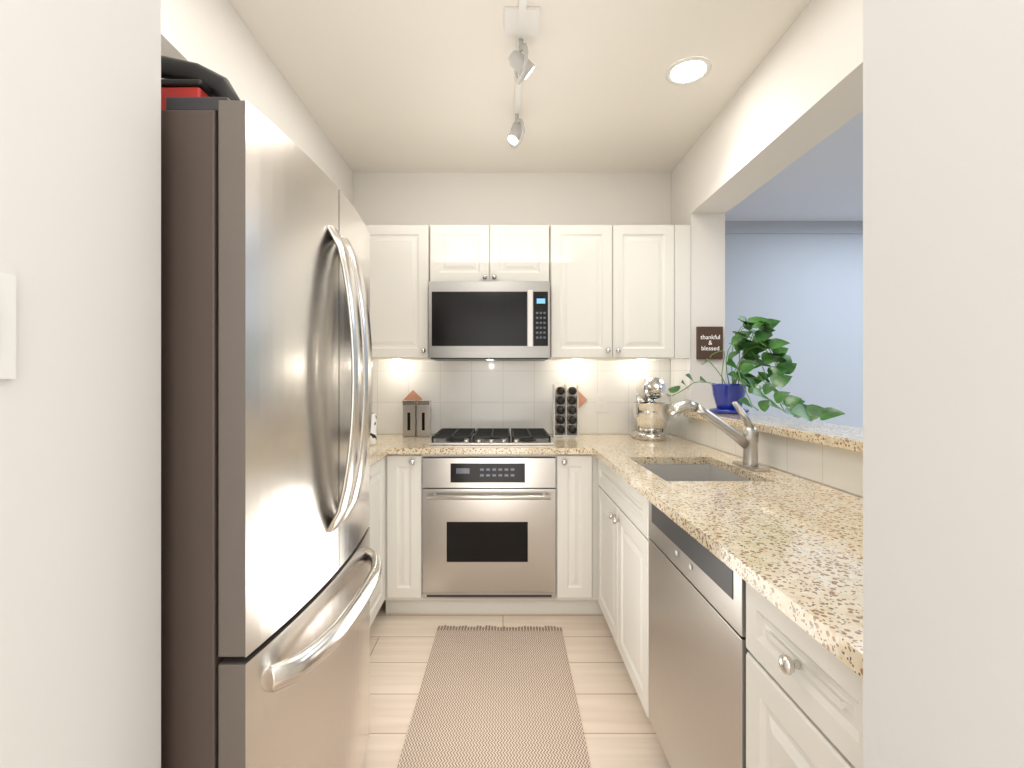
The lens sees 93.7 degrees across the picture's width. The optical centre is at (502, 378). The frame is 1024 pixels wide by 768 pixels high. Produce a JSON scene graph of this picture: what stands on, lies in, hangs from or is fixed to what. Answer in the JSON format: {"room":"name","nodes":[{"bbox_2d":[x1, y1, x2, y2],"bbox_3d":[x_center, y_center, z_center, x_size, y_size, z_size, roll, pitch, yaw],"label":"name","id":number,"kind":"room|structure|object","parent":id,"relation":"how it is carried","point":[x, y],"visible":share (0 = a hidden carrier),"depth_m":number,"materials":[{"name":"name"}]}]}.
{"room":"kitchen","nodes":[
{"label":"kitchen","id":0,"kind":"room"},
{"bbox_2d":[0,0,160,767],"bbox_3d":[-1.085,-0.040,-0.900,1.030,2.620,3.400,0,0,0],"label":"wall","id":1,"kind":"structure","parent":0,"point":[80,400],"depth_m":0.65,"materials":[{"name":"white paint"}]},
{"bbox_2d":[0,272,15,378],"bbox_3d":[-0.565,-0.060,0.515,0.010,0.120,0.081,0,0,0],"label":"switch plate","id":2,"kind":"object","parent":1,"relation":"attached to","point":[7,326],"visible":1,"depth_m":0.55,"materials":[{"name":"white plastic"}]},
{"bbox_2d":[161,0,352,204],"bbox_3d":[-1.124,-1.169,1.970,0.288,0.359,2.336,0,0,0],"label":"wall","id":3,"kind":"structure","parent":0,"point":[217,36],"depth_m":1.81,"materials":[{"name":"white paint"}]},
{"bbox_2d":[353,173,670,227],"bbox_3d":[-0.065,-0.040,3.200,2.770,2.620,0.120,0,0,0],"label":"wall","id":4,"kind":"structure","parent":0,"point":[429,199],"depth_m":3.14,"materials":[{"name":"white paint"}]},
{"bbox_2d":[365,225,434,360],"bbox_3d":[-0.676,-0.510,2.965,0.488,0.780,0.345,0,0,0],"label":"upper cabinet","id":5,"kind":"object","parent":4,"relation":"attached to","point":[399,254],"depth_m":2.79,"materials":[{"name":"white wood"}]},
{"bbox_2d":[429,225,552,284],"bbox_3d":[-0.078,-0.731,2.965,0.700,0.338,0.345,0,0,0],"label":"upper cabinet","id":6,"kind":"object","parent":4,"relation":"attached to","point":[456,252],"depth_m":2.79,"materials":[{"name":"white wood"}]},
{"bbox_2d":[429,281,549,360],"bbox_3d":[-0.078,-0.335,2.930,0.692,0.443,0.414,0,0,0],"label":"microwave","id":7,"kind":"object","parent":6,"relation":"attached to","point":[489,320],"visible":1,"depth_m":2.73,"materials":[{"name":"grey metal"}]},
{"bbox_2d":[372,359,669,433],"bbox_3d":[-0.089,0.104,3.136,2.358,0.509,0.008,0,0,0],"label":"tile","id":8,"kind":"structure","parent":4,"relation":"attached to","point":[488,394],"depth_m":3.13,"materials":[{"name":"white tile"}]},
{"bbox_2d":[402,390,422,401],"bbox_3d":[-0.585,0.145,3.124,0.146,0.146,0.010,0,0,0],"label":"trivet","id":9,"kind":"object","parent":8,"relation":"attached to","point":[412,395],"visible":0.46,"depth_m":3.12,"materials":[{"name":"orange ceramic"}]},
{"bbox_2d":[578,391,586,408],"bbox_3d":[0.478,0.135,3.124,0.139,0.139,0.010,0,0,0],"label":"trivet","id":10,"kind":"object","parent":8,"relation":"attached to","point":[582,399],"visible":0.29,"depth_m":3.12,"materials":[{"name":"orange ceramic"}]},
{"bbox_2d":[596,394,606,411],"bbox_3d":[0.640,0.158,3.129,0.070,0.115,0.005,0,0,0],"label":"electrical outlet","id":11,"kind":"object","parent":8,"relation":"attached to","point":[601,402],"visible":1,"depth_m":3.13,"materials":[{"name":"white plastic"}]},
{"bbox_2d":[545,225,676,360],"bbox_3d":[0.638,-0.510,2.965,0.724,0.780,0.345,0,0,0],"label":"upper cabinet","id":12,"kind":"object","parent":4,"relation":"attached to","point":[620,292],"depth_m":2.79,"materials":[{"name":"white wood"}]},
{"bbox_2d":[363,600,670,767],"bbox_3d":[1.000,1.300,1.000,8.400,0.060,7.200,0,0,0],"label":"floor","id":13,"kind":"structure","parent":0,"point":[618,729],"depth_m":2.01,"materials":[{"name":"beige tile"}]},
{"bbox_2d":[161,97,381,767],"bbox_3d":[-0.792,0.386,1.235,0.885,1.768,0.790,0,0,0],"label":"fridge","id":14,"kind":"object","parent":13,"relation":"on","point":[270,577],"visible":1,"depth_m":0.88,"materials":[{"name":"grey metal"}]},
{"bbox_2d":[161,55,239,109],"bbox_3d":[-0.818,-0.570,1.040,0.613,0.140,0.268,0,0,0],"label":"cooler box","id":15,"kind":"object","parent":14,"relation":"on","point":[182,78],"visible":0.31,"depth_m":0.93,"materials":[{"name":"plastic"}]},
{"bbox_2d":[368,457,383,625],"bbox_3d":[-0.900,0.832,2.131,0.630,0.877,0.938,0,0,0],"label":"base cabinet","id":16,"kind":"object","parent":13,"relation":"on","point":[376,525],"visible":0.17,"depth_m":2.36,"materials":[{"name":"white wood"}]},
{"bbox_2d":[370,446,389,465],"bbox_3d":[-0.933,0.377,2.077,0.666,0.032,0.834,0,0,0],"label":"countertop","id":17,"kind":"structure","parent":16,"relation":"on","point":[376,452],"depth_m":2.39,"materials":[{"name":"stone"}]},
{"bbox_2d":[370,434,589,453],"bbox_3d":[-0.411,0.377,2.815,1.710,0.032,0.630,0,0,0],"label":"countertop","id":18,"kind":"structure","parent":16,"relation":"on","point":[398,444],"depth_m":2.52,"materials":[{"name":"stone"}]},
{"bbox_2d":[370,413,376,444],"bbox_3d":[-0.740,0.274,2.630,0.092,0.170,0.092,0,0,0],"label":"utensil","id":19,"kind":"object","parent":18,"relation":"on","point":[373,436],"visible":0.27,"depth_m":2.60,"materials":[{"name":"white ceramic"}]},
{"bbox_2d":[403,400,416,436],"bbox_3d":[-0.585,0.246,3.020,0.078,0.225,0.078,0,0,0],"label":"canister","id":20,"kind":"object","parent":18,"relation":"on","point":[409,418],"visible":0.96,"depth_m":2.98,"materials":[{"name":"silver metal"}]},
{"bbox_2d":[417,400,430,436],"bbox_3d":[-0.495,0.246,3.020,0.078,0.225,0.078,0,0,0],"label":"canister","id":21,"kind":"object","parent":18,"relation":"on","point":[423,418],"visible":1,"depth_m":2.98,"materials":[{"name":"silver metal"}]},
{"bbox_2d":[428,428,553,444],"bbox_3d":[-0.065,0.336,2.834,0.680,0.046,0.473,0,0,0],"label":"cooktop","id":22,"kind":"object","parent":18,"relation":"in","point":[491,436],"visible":1,"depth_m":2.69,"materials":[{"name":"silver metal"}]},
{"bbox_2d":[552,384,578,436],"bbox_3d":[0.393,0.196,3.007,0.155,0.325,0.106,0,0,0],"label":"spice rack","id":23,"kind":"object","parent":18,"relation":"on","point":[564,410],"visible":1,"depth_m":2.98,"materials":[{"name":"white plastic"}]},
{"bbox_2d":[384,454,602,613],"bbox_3d":[-0.037,0.832,2.805,1.195,0.877,0.630,0,0,0],"label":"base cabinet","id":24,"kind":"object","parent":13,"relation":"on","point":[576,533],"visible":0.81,"depth_m":2.52,"materials":[{"name":"white wood"}]},
{"bbox_2d":[423,457,554,598],"bbox_3d":[-0.072,0.783,2.763,0.695,0.737,0.622,0,0,0],"label":"wall oven","id":25,"kind":"object","parent":24,"relation":"in","point":[488,527],"visible":0.98,"depth_m":2.51,"materials":[{"name":"grey metal"}]},
{"bbox_2d":[397,625,590,767],"bbox_3d":[-0.030,1.266,1.516,0.656,0.006,1.902,0,0,0],"label":"rug","id":26,"kind":"object","parent":13,"relation":"on","point":[488,698],"visible":1,"depth_m":1.86,"materials":[{"name":"beige fabric"}]},
{"bbox_2d":[598,459,641,702],"bbox_3d":[0.790,0.832,2.070,0.600,0.876,0.891,0,0,0],"label":"base cabinet","id":27,"kind":"object","parent":13,"relation":"on","point":[619,504],"depth_m":1.99,"materials":[{"name":"white wood"}]},
{"bbox_2d":[642,495,649,717],"bbox_3d":[0.790,0.832,1.300,0.600,0.876,0.684,0,0,0],"label":"filler panel","id":28,"kind":"object","parent":13,"relation":"on","point":[645,503],"depth_m":1.65,"materials":[{"name":"white wood"}]},
{"bbox_2d":[649,501,749,767],"bbox_3d":[0.778,0.833,1.300,0.583,0.874,0.636,0,0,0],"label":"dishwasher","id":29,"kind":"object","parent":13,"relation":"on","point":[698,650],"visible":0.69,"depth_m":1.23,"materials":[{"name":"grey metal"}]},
{"bbox_2d":[746,582,862,767],"bbox_3d":[0.790,0.832,0.795,0.600,0.876,0.362,0,0,0],"label":"base cabinet","id":30,"kind":"object","parent":13,"relation":"on","point":[804,698],"depth_m":0.80,"materials":[{"name":"white wood"}]},
{"bbox_2d":[578,434,862,678],"bbox_3d":[0.780,0.478,1.867,0.620,0.237,2.526,0,0,0],"label":"countertop","id":31,"kind":"structure","parent":30,"relation":"on","point":[790,546],"depth_m":1.20,"materials":[{"name":"stone"}]},
{"bbox_2d":[630,377,670,440],"bbox_3d":[0.901,0.172,2.907,0.254,0.373,0.371,0,0,0],"label":"mixer","id":32,"kind":"object","parent":31,"relation":"on","point":[651,415],"visible":1,"depth_m":2.79,"materials":[{"name":"silver metal"}]},
{"bbox_2d":[667,399,769,471],"bbox_3d":[0.852,0.221,1.950,0.366,0.277,0.180,0,0,0],"label":"faucet","id":33,"kind":"object","parent":31,"relation":"on","point":[746,440],"visible":1,"depth_m":1.93,"materials":[{"name":"silver metal"}]},
{"bbox_2d":[228,0,862,220],"bbox_3d":[1.000,-1.387,1.000,8.400,0.086,7.200,0,0,0],"label":"ceiling","id":34,"kind":"structure","parent":0,"point":[402,86],"depth_m":2.21,"materials":[{"name":"white paint"}]},
{"bbox_2d":[504,0,539,148],"bbox_3d":[0.070,-1.256,1.811,0.130,0.185,1.322,0,0,0],"label":"spotlights","id":35,"kind":"object","parent":34,"relation":"attached to","point":[521,21],"visible":1,"depth_m":1.85,"materials":[{"name":"white metal"}]},
{"bbox_2d":[666,57,711,84],"bbox_3d":[0.810,-1.345,2.100,0.188,0.009,0.188,0,0,0],"label":"recessed light","id":36,"kind":"object","parent":34,"relation":"in","point":[691,69],"visible":1,"depth_m":2.10,"materials":[{"name":"white metal"}]},
{"bbox_2d":[671,0,862,497],"bbox_3d":[1.200,-0.040,1.870,0.200,2.619,2.536,0,0,0],"label":"wall","id":37,"kind":"structure","parent":0,"point":[798,94],"depth_m":2.10,"materials":[{"name":"white paint"}]},
{"bbox_2d":[696,327,722,358],"bbox_3d":[1.205,-0.210,2.800,0.150,0.190,0.018,0,0,0],"label":"sign board","id":38,"kind":"object","parent":37,"relation":"attached to","point":[716,345],"visible":0.98,"depth_m":2.79,"materials":[{"name":"brown wood"}]},
{"bbox_2d":[701,335,719,349],"bbox_3d":[1.204,-0.211,2.789,0.113,0.090,0.001,0,0,0],"label":"lettering","id":39,"kind":"object","parent":38,"relation":"attached to","point":[710,342],"visible":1,"depth_m":2.79,"materials":[{"name":"white paint"}]},
{"bbox_2d":[670,358,862,496],"bbox_3d":[1.096,0.104,1.867,0.008,0.509,2.527,0,0,0],"label":"tile","id":40,"kind":"structure","parent":37,"relation":"attached to","point":[838,468],"depth_m":1.87,"materials":[{"name":"beige tile"}]},
{"bbox_2d":[684,412,862,452],"bbox_3d":[1.202,0.201,1.706,0.295,0.035,2.203,0,0,0],"label":"ledge","id":41,"kind":"object","parent":37,"relation":"on","point":[850,438],"visible":0.44,"depth_m":1.81,"materials":[{"name":"beige stone"}]},
{"bbox_2d":[666,316,844,421],"bbox_3d":[1.161,-0.067,2.204,0.604,0.497,0.927,0,0,0],"label":"pothos plant","id":42,"kind":"object","parent":41,"relation":"on","point":[725,395],"visible":1,"depth_m":2.37,"materials":[{"name":"green plant"}]},
{"bbox_2d":[725,221,862,427],"bbox_3d":[3.250,-0.040,4.165,3.900,2.620,0.150,0,0,0],"label":"wall","id":43,"kind":"structure","parent":0,"point":[802,281],"depth_m":4.12,"materials":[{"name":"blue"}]},
{"bbox_2d":[863,0,1023,767],"bbox_3d":[1.175,-0.040,-1.000,1.450,2.620,3.200,0,0,0],"label":"wall","id":44,"kind":"structure","parent":0,"point":[943,383],"depth_m":0.49,"materials":[{"name":"white paint"}]}
]}

